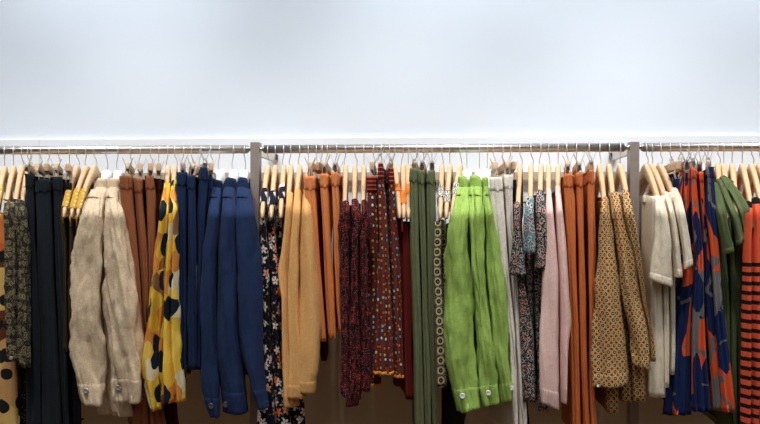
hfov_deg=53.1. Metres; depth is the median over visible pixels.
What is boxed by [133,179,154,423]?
trousers
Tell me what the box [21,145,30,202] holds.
wooden hanger
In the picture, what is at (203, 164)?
hanger
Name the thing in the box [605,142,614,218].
wooden hanger
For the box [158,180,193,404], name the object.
blouse
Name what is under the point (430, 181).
trousers
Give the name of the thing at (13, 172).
wooden hanger
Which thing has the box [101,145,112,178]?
hanger
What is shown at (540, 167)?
wooden hanger
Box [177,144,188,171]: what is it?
hanger
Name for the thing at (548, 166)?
wooden hanger
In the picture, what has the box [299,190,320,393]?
jumper
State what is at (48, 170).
hanger
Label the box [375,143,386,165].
hanger
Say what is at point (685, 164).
hanger
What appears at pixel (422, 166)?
hanger
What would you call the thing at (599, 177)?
wooden hanger
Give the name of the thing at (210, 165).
hanger
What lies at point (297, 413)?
dress
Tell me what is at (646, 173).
wooden hanger
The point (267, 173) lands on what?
wooden hanger
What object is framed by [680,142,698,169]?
hanger
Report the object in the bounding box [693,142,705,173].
hanger
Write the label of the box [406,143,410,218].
wooden hanger
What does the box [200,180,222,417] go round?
pants
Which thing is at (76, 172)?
wooden hanger
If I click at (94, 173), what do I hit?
wooden hanger
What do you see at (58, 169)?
hanger
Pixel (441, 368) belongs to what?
dress
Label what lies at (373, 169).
hanger
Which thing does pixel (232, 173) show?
hanger
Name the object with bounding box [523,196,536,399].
blouse
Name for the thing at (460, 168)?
wooden hanger
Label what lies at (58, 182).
trousers
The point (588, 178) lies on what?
trousers
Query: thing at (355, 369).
blouse
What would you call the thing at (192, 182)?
trousers
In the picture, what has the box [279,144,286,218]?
wooden hanger
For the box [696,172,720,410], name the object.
skirt
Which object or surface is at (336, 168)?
hanger
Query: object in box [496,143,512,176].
hanger
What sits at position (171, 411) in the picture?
trousers
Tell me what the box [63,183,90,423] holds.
trousers
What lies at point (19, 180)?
wooden hanger
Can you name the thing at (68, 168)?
hanger
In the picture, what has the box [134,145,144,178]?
hanger
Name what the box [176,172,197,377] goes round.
trousers
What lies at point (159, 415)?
trousers
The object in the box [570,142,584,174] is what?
hanger
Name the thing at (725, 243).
t-shirt
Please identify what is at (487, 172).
hanger
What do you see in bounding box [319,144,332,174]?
hanger
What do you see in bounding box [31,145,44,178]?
hanger
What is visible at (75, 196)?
dress
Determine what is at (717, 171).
wooden hanger
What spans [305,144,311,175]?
wooden hanger
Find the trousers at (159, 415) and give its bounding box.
[145,176,165,423]
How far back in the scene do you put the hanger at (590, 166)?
2.02 m
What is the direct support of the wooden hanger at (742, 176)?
hanging from the rack
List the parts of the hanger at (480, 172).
shoulder arm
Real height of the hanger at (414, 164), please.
0.090 m
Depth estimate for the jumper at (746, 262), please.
1.92 m
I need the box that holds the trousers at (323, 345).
[316,190,327,360]
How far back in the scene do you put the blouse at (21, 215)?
2.07 m
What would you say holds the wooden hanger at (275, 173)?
hanging from the rack
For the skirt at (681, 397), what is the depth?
1.98 m
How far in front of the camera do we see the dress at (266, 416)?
2.06 m
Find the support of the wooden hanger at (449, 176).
hanging from the rack
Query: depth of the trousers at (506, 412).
1.99 m
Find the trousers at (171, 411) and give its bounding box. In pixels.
[154,179,178,423]
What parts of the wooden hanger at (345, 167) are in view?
shoulder arm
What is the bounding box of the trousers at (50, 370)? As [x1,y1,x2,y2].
[35,179,61,423]
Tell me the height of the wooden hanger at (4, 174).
0.218 m
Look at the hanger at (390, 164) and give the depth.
2.06 m
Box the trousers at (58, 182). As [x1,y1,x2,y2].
[53,177,77,423]
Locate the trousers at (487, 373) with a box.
[468,175,499,406]
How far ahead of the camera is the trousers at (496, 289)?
1.98 m
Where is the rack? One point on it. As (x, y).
(631, 150)
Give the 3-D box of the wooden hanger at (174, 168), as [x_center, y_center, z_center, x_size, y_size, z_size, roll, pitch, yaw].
[-0.608,-0.092,2.255,0.016,0.218,0.414,0,0,-13]
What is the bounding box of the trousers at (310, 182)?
[303,176,325,341]
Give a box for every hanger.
[0,145,11,204]
[3,145,20,209]
[13,145,24,201]
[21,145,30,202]
[21,145,40,176]
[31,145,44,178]
[41,145,55,178]
[50,145,64,178]
[62,145,80,217]
[63,145,73,182]
[70,145,94,217]
[76,145,100,217]
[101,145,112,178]
[113,145,123,178]
[122,145,137,177]
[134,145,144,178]
[145,145,155,175]
[154,145,163,178]
[164,145,170,183]
[171,145,177,180]
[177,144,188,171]
[186,144,197,174]
[193,144,210,175]
[207,144,215,176]
[215,144,224,182]
[228,144,238,180]
[239,144,248,182]
[260,144,271,218]
[269,144,278,218]
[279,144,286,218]
[286,144,294,217]
[295,144,303,192]
[304,144,321,175]
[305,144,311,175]
[314,144,325,189]
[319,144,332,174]
[329,144,343,174]
[342,144,347,201]
[352,156,357,199]
[361,147,366,212]
[366,143,377,175]
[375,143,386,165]
[383,143,395,173]
[393,143,400,218]
[400,144,405,218]
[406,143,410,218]
[409,143,422,169]
[416,143,429,173]
[427,151,437,169]
[438,144,444,218]
[444,143,453,218]
[450,143,463,216]
[462,143,471,181]
[474,143,483,179]
[483,143,492,193]
[486,143,500,176]
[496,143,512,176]
[506,143,517,179]
[516,143,523,217]
[528,152,533,196]
[538,144,543,192]
[546,142,550,189]
[555,142,560,201]
[561,142,573,173]
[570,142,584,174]
[583,143,596,172]
[594,142,605,200]
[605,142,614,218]
[614,142,627,192]
[639,142,659,195]
[639,142,669,219]
[646,142,675,214]
[657,142,682,178]
[669,142,692,173]
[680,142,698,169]
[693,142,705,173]
[702,142,714,168]
[714,142,720,181]
[721,142,729,219]
[728,142,738,214]
[736,142,751,201]
[742,141,759,200]
[750,141,759,197]
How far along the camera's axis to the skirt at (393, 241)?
2.02 m
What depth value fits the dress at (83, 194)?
2.10 m
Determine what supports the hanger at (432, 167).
hanging from the rack
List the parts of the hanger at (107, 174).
shoulder arm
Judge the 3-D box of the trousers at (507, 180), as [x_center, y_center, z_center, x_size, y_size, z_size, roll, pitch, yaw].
[0.351,0.252,2.172,0.060,0.701,0.334,0,0,-3]
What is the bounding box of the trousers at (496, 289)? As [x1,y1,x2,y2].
[482,177,513,402]
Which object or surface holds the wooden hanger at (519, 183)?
hanging from the rack
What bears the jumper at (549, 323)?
hanging from the wooden hanger at (548, 166)
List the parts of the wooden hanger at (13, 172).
shoulder arm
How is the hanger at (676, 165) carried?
hanging from the rack
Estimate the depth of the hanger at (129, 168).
2.14 m
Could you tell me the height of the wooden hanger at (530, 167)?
0.218 m
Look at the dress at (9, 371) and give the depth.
2.13 m
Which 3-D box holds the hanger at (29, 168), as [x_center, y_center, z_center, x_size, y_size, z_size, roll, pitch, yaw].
[-1.050,-0.151,2.289,0.030,0.102,0.332,0,0,-20]
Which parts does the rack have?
rail, post, rail, post, rail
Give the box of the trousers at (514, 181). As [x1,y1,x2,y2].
[512,180,529,423]
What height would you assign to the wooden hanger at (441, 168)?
0.218 m
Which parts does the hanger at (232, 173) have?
shoulder arm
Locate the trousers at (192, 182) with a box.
[187,175,197,369]
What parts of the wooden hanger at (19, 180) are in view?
shoulder arm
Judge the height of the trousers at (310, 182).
0.442 m
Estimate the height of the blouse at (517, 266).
0.528 m
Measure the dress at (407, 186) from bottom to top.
0.548 m
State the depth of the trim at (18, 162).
2.56 m
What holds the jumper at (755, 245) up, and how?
hanging from the wooden hanger at (751, 170)
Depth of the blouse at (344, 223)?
2.00 m
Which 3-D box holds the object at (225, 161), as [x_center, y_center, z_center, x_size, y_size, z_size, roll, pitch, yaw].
[1.431,0.011,2.359,5.170,0.501,0.012,0,0,5]
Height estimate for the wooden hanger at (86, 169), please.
0.218 m
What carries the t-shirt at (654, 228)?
hanging from the wooden hanger at (646, 173)
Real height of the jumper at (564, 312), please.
0.563 m
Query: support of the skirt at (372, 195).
hanging from the hanger at (373, 169)
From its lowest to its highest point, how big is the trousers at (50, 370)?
0.720 m
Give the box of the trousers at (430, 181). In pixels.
[426,170,436,423]
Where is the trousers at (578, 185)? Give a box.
[572,173,589,423]
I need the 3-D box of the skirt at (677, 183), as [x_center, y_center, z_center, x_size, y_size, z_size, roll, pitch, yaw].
[0.808,0.221,2.149,0.055,0.631,0.311,0,0,12]
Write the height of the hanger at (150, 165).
0.107 m
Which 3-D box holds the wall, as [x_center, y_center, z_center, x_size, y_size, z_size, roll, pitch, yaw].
[0.026,-0.130,2.536,8.000,3.200,0.120,0,0,5]
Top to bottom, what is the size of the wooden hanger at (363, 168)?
0.218 m
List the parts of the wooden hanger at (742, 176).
shoulder arm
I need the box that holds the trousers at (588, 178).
[583,170,596,423]
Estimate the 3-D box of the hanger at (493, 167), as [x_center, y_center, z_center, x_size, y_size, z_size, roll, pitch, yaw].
[0.324,-0.142,2.181,0.030,0.114,0.352,0,0,6]
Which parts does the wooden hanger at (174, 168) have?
shoulder arm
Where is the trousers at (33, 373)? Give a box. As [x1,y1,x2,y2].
[24,174,52,423]
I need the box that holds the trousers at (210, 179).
[207,177,214,215]
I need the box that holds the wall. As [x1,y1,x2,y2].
[0,0,759,139]
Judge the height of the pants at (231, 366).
0.636 m
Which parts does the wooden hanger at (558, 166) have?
shoulder arm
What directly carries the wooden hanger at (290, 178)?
hanging from the rack
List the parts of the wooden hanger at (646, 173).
shoulder arm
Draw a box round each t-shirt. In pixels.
[639,195,672,397]
[644,187,692,374]
[660,191,682,387]
[703,181,733,423]
[715,178,743,423]
[720,175,753,423]
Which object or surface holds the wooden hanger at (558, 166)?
hanging from the rack
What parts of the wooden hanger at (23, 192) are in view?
shoulder arm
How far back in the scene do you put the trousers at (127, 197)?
2.08 m
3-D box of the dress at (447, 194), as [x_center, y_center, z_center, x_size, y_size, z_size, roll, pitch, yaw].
[0.199,0.195,2.189,0.027,0.507,0.354,0,0,8]
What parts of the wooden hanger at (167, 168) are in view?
shoulder arm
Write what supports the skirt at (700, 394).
hanging from the hanger at (692, 163)
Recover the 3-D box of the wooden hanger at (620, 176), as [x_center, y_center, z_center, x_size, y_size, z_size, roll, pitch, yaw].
[0.680,-0.089,2.153,0.016,0.218,0.414,0,0,11]
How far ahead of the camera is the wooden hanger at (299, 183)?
2.18 m
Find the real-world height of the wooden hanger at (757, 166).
0.218 m
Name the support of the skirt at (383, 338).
hanging from the hanger at (381, 161)
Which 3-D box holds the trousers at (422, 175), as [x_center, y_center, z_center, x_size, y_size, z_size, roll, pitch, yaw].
[0.130,0.246,2.184,0.037,0.714,0.347,0,0,5]
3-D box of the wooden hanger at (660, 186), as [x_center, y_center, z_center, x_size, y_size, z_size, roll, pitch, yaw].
[0.765,-0.089,2.147,0.016,0.218,0.414,0,0,6]
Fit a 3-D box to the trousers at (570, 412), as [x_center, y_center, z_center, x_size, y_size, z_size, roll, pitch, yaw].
[0.532,0.247,2.152,0.045,0.695,0.347,0,0,10]
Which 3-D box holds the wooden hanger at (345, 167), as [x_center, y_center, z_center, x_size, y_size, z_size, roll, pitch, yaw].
[-0.100,-0.091,2.215,0.016,0.218,0.414,0,0,-2]
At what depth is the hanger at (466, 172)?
2.17 m
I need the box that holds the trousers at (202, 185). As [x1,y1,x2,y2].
[196,167,214,369]
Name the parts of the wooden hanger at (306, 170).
shoulder arm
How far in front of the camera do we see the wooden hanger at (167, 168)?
2.21 m
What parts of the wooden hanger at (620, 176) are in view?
shoulder arm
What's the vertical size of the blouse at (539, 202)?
0.589 m
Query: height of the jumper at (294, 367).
0.558 m
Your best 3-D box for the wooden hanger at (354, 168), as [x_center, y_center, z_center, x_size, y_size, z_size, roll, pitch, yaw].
[-0.073,-0.091,2.213,0.016,0.218,0.414,0,0,-1]
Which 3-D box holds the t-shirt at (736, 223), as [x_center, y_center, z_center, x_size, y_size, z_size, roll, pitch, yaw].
[0.942,0.254,2.118,0.052,0.687,0.416,0,0,12]
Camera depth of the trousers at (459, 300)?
1.98 m
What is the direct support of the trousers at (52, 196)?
hanging from the hanger at (48, 170)
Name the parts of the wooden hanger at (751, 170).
shoulder arm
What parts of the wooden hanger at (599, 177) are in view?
shoulder arm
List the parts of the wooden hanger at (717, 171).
shoulder arm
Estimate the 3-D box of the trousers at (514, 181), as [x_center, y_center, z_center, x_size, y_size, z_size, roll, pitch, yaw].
[0.390,0.264,2.193,0.048,0.702,0.288,0,0,2]
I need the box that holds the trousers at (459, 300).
[443,175,481,413]
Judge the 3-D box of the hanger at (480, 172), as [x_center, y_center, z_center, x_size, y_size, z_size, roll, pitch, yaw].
[0.286,-0.089,2.184,0.029,0.221,0.414,0,0,9]
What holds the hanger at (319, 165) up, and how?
hanging from the rack
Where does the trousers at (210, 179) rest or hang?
hanging from the hanger at (210, 165)
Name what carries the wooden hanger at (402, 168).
hanging from the rack
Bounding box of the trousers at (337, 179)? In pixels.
[331,172,342,332]
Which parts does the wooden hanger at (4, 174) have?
shoulder arm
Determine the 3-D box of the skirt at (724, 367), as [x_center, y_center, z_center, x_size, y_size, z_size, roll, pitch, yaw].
[0.915,0.198,2.110,0.076,0.627,0.374,0,0,15]
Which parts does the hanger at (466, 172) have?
shoulder arm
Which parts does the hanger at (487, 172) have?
shoulder arm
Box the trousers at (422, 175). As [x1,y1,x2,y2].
[418,170,430,423]
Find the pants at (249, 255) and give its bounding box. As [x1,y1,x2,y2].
[236,177,268,409]
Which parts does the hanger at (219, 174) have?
shoulder arm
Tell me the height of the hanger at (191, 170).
0.107 m
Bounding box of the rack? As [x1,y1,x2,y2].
[0,142,759,423]
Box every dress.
[0,184,19,423]
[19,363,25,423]
[60,185,72,351]
[68,188,80,340]
[73,188,87,244]
[257,188,277,423]
[268,190,290,423]
[277,183,304,423]
[392,184,404,386]
[400,190,413,399]
[405,184,413,384]
[433,185,446,387]
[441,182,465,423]
[442,190,450,379]
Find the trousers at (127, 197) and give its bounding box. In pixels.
[119,176,147,423]
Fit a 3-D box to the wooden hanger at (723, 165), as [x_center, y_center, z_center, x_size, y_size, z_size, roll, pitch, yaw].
[0.964,-0.089,2.131,0.016,0.218,0.414,0,0,21]
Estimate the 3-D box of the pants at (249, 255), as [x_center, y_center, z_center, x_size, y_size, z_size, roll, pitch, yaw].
[-0.375,0.211,2.214,0.093,0.622,0.436,0,0,-10]
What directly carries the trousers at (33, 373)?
hanging from the hanger at (29, 168)
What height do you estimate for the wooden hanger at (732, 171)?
0.218 m
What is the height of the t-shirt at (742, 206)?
0.694 m
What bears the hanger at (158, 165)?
hanging from the rack
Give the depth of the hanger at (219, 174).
2.22 m
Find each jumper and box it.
[278,191,299,407]
[288,188,306,398]
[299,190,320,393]
[539,188,558,409]
[551,185,570,403]
[739,201,752,423]
[751,197,759,423]
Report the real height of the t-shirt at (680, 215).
0.490 m
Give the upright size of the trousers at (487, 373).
0.610 m
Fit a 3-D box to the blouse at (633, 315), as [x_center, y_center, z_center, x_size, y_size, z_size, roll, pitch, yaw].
[0.662,0.222,2.137,0.096,0.553,0.417,0,0,5]
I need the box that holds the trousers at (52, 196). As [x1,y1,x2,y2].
[51,182,61,413]
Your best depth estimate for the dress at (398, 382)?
2.05 m
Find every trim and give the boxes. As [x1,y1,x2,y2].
[0,140,38,211]
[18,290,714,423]
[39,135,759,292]
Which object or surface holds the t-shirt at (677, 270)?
hanging from the wooden hanger at (660, 186)
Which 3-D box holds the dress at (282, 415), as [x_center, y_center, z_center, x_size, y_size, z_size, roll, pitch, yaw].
[-0.290,0.280,2.233,0.070,0.679,0.370,0,0,-7]
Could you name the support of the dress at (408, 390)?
hanging from the wooden hanger at (402, 168)
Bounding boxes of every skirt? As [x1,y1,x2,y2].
[366,176,381,386]
[373,163,393,374]
[386,168,403,377]
[662,176,683,415]
[669,170,693,415]
[689,168,710,412]
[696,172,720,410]
[702,167,734,412]
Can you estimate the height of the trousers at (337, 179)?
0.429 m
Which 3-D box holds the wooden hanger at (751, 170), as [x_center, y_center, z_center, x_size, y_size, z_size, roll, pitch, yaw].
[1.038,-0.089,2.125,0.016,0.218,0.414,0,0,18]
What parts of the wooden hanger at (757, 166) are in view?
shoulder arm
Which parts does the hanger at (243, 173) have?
shoulder arm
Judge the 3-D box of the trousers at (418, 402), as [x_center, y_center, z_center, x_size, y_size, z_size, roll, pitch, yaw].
[0.102,0.242,2.180,0.042,0.716,0.358,0,0,2]
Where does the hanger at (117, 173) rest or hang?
hanging from the rack
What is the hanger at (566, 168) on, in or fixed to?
hanging from the rack
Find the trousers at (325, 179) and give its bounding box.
[319,174,335,337]
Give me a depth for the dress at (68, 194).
2.11 m
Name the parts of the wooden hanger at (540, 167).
shoulder arm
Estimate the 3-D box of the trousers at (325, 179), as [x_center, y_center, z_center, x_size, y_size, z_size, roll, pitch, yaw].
[-0.151,0.118,2.207,0.047,0.442,0.344,0,0,-4]
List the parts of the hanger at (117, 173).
shoulder arm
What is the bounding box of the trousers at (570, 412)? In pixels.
[561,174,580,423]
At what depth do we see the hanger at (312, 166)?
2.07 m
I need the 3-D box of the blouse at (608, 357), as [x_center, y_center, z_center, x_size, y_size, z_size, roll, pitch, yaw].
[0.630,0.244,2.133,0.098,0.570,0.423,0,0,12]
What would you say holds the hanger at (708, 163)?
hanging from the rack
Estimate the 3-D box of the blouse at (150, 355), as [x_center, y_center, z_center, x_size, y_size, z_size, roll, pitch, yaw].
[-0.606,0.225,2.235,0.079,0.616,0.424,0,0,0]
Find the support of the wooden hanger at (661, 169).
hanging from the rack
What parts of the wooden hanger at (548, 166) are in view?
shoulder arm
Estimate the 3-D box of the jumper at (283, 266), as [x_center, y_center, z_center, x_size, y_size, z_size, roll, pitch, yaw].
[-0.246,0.232,2.216,0.057,0.576,0.404,0,0,-1]
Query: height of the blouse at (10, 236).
0.446 m
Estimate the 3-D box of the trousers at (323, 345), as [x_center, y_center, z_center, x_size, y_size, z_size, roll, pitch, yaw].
[-0.159,0.175,2.239,0.036,0.473,0.282,0,0,1]
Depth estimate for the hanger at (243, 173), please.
2.22 m
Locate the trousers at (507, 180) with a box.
[500,175,526,423]
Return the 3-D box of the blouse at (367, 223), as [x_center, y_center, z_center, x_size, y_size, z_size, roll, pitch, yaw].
[-0.041,0.223,2.191,0.036,0.514,0.419,0,0,-1]
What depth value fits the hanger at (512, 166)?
2.07 m
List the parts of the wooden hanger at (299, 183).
shoulder arm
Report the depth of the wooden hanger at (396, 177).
2.06 m
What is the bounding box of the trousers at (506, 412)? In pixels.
[489,177,517,423]
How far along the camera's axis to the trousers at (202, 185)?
2.07 m
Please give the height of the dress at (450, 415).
0.703 m
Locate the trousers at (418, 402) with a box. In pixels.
[409,168,423,423]
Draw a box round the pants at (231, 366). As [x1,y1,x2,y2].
[216,177,247,414]
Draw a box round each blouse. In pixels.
[3,199,18,361]
[8,198,30,367]
[141,182,187,411]
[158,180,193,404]
[338,200,351,397]
[346,198,361,406]
[359,199,372,391]
[509,201,535,402]
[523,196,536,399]
[533,189,548,411]
[590,196,628,413]
[598,191,649,401]
[609,189,655,401]
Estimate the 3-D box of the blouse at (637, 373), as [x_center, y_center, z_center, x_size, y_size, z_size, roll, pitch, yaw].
[0.680,0.218,2.137,0.076,0.554,0.413,0,0,5]

